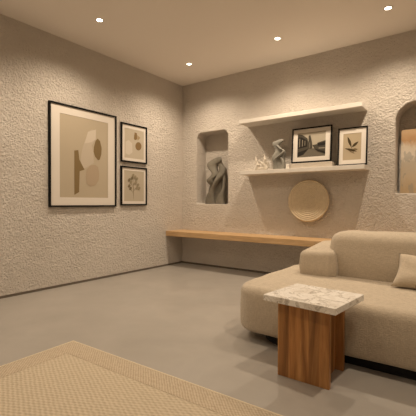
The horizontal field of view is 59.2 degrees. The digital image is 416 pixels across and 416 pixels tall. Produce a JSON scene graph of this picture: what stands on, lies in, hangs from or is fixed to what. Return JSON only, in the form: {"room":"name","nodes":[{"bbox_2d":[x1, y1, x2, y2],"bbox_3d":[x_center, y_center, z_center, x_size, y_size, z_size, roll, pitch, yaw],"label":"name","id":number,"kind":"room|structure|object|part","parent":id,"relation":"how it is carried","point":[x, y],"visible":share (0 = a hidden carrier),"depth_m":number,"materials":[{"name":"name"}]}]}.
{"room":"living room","nodes":[
{"label":"living room","id":0,"kind":"room"},
{"bbox_2d":[0,14,182,295],"bbox_3d":[-2.213,-0.529,3.826,0.200,2.928,6.650,1,1,36],"label":"wall","id":1,"kind":"structure","parent":0,"point":[42,246],"depth_m":4.42,"materials":[{"name":"paint"}]},
{"bbox_2d":[48,100,116,206],"bbox_3d":[-1.529,-0.623,4.556,0.030,1.216,0.962,1,1,36],"label":"framed print","id":2,"kind":"object","parent":1,"relation":"attached to","point":[82,143],"visible":1,"depth_m":4.51,"materials":[{"name":"beige paper"}]},
{"bbox_2d":[0,261,181,298],"bbox_3d":[-2.268,0.925,3.604,0.008,0.026,6.200,1,1,36],"label":"baseboard","id":3,"kind":"structure","parent":1,"relation":"attached to","point":[122,273],"depth_m":4.55,"materials":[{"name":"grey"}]},
{"bbox_2d":[120,122,146,163],"bbox_3d":[-1.050,-0.912,5.204,0.025,0.540,0.485,1,1,36],"label":"framed print","id":4,"kind":"object","parent":1,"relation":"attached to","point":[133,138],"visible":1,"depth_m":5.19,"materials":[{"name":"beige paper"}]},
{"bbox_2d":[120,165,146,204],"bbox_3d":[-1.053,-0.311,5.213,0.025,0.548,0.485,1,1,36],"label":"framed print","id":5,"kind":"object","parent":1,"relation":"attached to","point":[133,180],"visible":1,"depth_m":5.20,"materials":[{"name":"beige paper"}]},
{"bbox_2d":[0,263,415,415],"bbox_3d":[-0.009,1.029,2.127,5.800,0.120,6.900,1,1,36],"label":"floor","id":6,"kind":"structure","parent":0,"point":[182,321],"depth_m":2.70,"materials":[{"name":"grey concrete"}]},
{"bbox_2d":[0,340,282,415],"bbox_3d":[-0.457,0.979,0.796,2.900,0.015,2.400,1,1,35],"label":"jute rug","id":7,"kind":"object","parent":6,"relation":"on","point":[72,378],"visible":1,"depth_m":1.92,"materials":[{"name":"beige fabric"}]},
{"bbox_2d":[263,283,363,389],"bbox_3d":[0.613,0.737,2.130,0.432,0.470,0.396,1,1,42],"label":"side table","id":8,"kind":"object","parent":6,"relation":"on","point":[311,319],"visible":1,"depth_m":2.05,"materials":[{"name":"brown wood"}]},
{"bbox_3d":[0.535,0.755,2.051,0.300,0.434,0.028,1,1,36],"label":"panel","id":9,"kind":"part","parent":8,"relation":"part of","materials":[{"name":"brown wood"}]},
{"bbox_3d":[0.603,0.754,2.170,0.228,0.434,0.244,1,1,36],"label":"cross panel","id":10,"kind":"part","parent":8,"relation":"part of","materials":[{"name":"brown wood"}]},
{"bbox_3d":[0.694,0.753,2.271,0.295,0.434,0.028,1,1,36],"label":"panel","id":11,"kind":"part","parent":8,"relation":"part of","materials":[{"name":"brown wood"}]},
{"bbox_2d":[240,230,415,380],"bbox_3d":[1.587,0.583,2.483,2.579,0.774,1.342,1,1,36],"label":"sofa","id":12,"kind":"object","parent":6,"relation":"on","point":[380,330],"visible":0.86,"depth_m":2.60,"materials":[{"name":"beige fabric"}]},
{"bbox_3d":[1.056,0.450,3.249,0.321,0.299,0.597,1,1,36],"label":"armrest","id":13,"kind":"part","parent":12,"relation":"part of","materials":[{"name":"beige fabric"}]},
{"bbox_3d":[1.951,0.404,2.604,2.110,0.418,0.449,1,1,36],"label":"backrest","id":14,"kind":"part","parent":12,"relation":"part of","materials":[{"name":"beige fabric"}]},
{"bbox_2d":[391,253,415,288],"bbox_3d":[1.534,0.462,2.516,0.469,0.242,0.209,1,1,41],"label":"throw pillow","id":15,"kind":"object","parent":12,"relation":"on","point":[405,277],"visible":1,"depth_m":2.56,"materials":[{"name":"beige fabric"}]},
{"bbox_2d":[0,0,415,85],"bbox_3d":[0.003,-2.019,2.083,5.800,0.120,6.900,1,1,36],"label":"ceiling","id":16,"kind":"structure","parent":0,"point":[220,38],"depth_m":4.02,"materials":[{"name":"white paint"}]},
{"bbox_2d":[383,6,392,10],"bbox_3d":[1.777,-1.974,3.611,0.092,0.008,0.092,1,1,36],"label":"recessed light","id":17,"kind":"object","parent":16,"relation":"in","point":[386,8],"visible":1,"depth_m":3.61,"materials":[{"name":"beige"}]},
{"bbox_2d":[182,30,415,271],"bbox_3d":[1.854,-0.524,4.624,5.500,3.028,0.360,1,1,36],"label":"wall","id":18,"kind":"structure","parent":0,"point":[380,73],"depth_m":4.96,"materials":[{"name":"paint"}]},
{"bbox_2d":[205,157,227,203],"bbox_3d":[0.131,-0.432,5.781,0.375,0.738,0.196,1,1,36],"label":"sculpture","id":19,"kind":"object","parent":18,"relation":"in","point":[217,181],"visible":0.95,"depth_m":5.73,"materials":[{"name":"grey stone"}]},
{"bbox_2d":[182,261,271,273],"bbox_3d":[1.742,0.929,4.495,5.392,0.026,0.008,1,1,36],"label":"baseboard","id":20,"kind":"structure","parent":18,"relation":"attached to","point":[182,261],"depth_m":5.54,"materials":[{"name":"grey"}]},
{"bbox_2d":[166,229,331,246],"bbox_3d":[1.624,0.429,4.332,5.398,0.078,0.399,1,1,36],"label":"bench","id":21,"kind":"object","parent":18,"relation":"attached to","point":[229,236],"visible":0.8,"depth_m":4.94,"materials":[{"name":"brown wood"}]},
{"bbox_2d":[239,102,367,126],"bbox_3d":[1.165,-1.189,4.734,1.635,0.050,0.272,1,1,36],"label":"floating shelf","id":22,"kind":"object","parent":18,"relation":"attached to","point":[359,106],"visible":1,"depth_m":4.60,"materials":[{"name":"white paint"}]},
{"bbox_2d":[239,164,368,175],"bbox_3d":[1.181,-0.483,4.749,1.660,0.053,0.242,1,1,36],"label":"floating shelf","id":23,"kind":"object","parent":18,"relation":"attached to","point":[361,167],"visible":1,"depth_m":4.58,"materials":[{"name":"white paint"}]},
{"bbox_2d":[255,154,268,169],"bbox_3d":[0.740,-0.632,5.040,0.215,0.233,0.066,1,1,36],"label":"ornament","id":24,"kind":"object","parent":23,"relation":"on","point":[265,165],"visible":0.91,"depth_m":5.00,"materials":[{"name":"beige ceramic"}]},
{"bbox_2d":[272,139,285,168],"bbox_3d":[0.943,-0.716,4.892,0.209,0.405,0.113,1,1,36],"label":"sculpture","id":25,"kind":"object","parent":23,"relation":"on","point":[278,158],"visible":0.9,"depth_m":4.87,"materials":[{"name":"grey stone"}]},
{"bbox_2d":[290,161,335,167],"bbox_3d":[1.335,-0.540,4.662,0.540,0.064,0.175,1,1,36],"label":"book","id":26,"kind":"object","parent":23,"relation":"on","point":[328,163],"visible":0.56,"depth_m":4.57,"materials":[{"name":"beige paper"}]},
{"bbox_2d":[291,124,332,163],"bbox_3d":[1.302,-0.799,4.611,0.515,0.448,0.053,1,1,36],"label":"framed photograph","id":27,"kind":"object","parent":26,"relation":"on","point":[309,144],"visible":1,"depth_m":4.60,"materials":[{"name":"white paper"}]},
{"bbox_2d":[297,131,325,157],"bbox_3d":[1.303,-0.797,4.614,0.363,0.322,0.012,1,-3,36],"label":"print","id":28,"kind":"object","parent":27,"relation":"attached to","point":[310,144],"depth_m":4.61,"materials":[{"name":"beige paper"}]},
{"bbox_2d":[337,125,367,165],"bbox_3d":[1.704,-0.728,4.316,0.335,0.452,0.053,1,1,36],"label":"framed print","id":29,"kind":"object","parent":23,"relation":"on","point":[352,141],"visible":0.99,"depth_m":4.31,"materials":[{"name":"white paper"}]},
{"bbox_2d":[288,180,328,221],"bbox_3d":[1.294,-0.093,4.733,0.548,0.547,0.057,1,1,36],"label":"disc","id":30,"kind":"object","parent":18,"relation":"attached to","point":[308,200],"visible":1,"depth_m":4.71,"materials":[{"name":"beige wicker"}]},
{"bbox_2d":[400,129,415,192],"bbox_3d":[2.524,-0.539,4.109,0.640,0.744,0.076,1,1,36],"label":"abstract painting","id":31,"kind":"object","parent":18,"relation":"in","point":[408,137],"visible":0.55,"depth_m":4.24,"materials":[{"name":"paint"}]}
]}

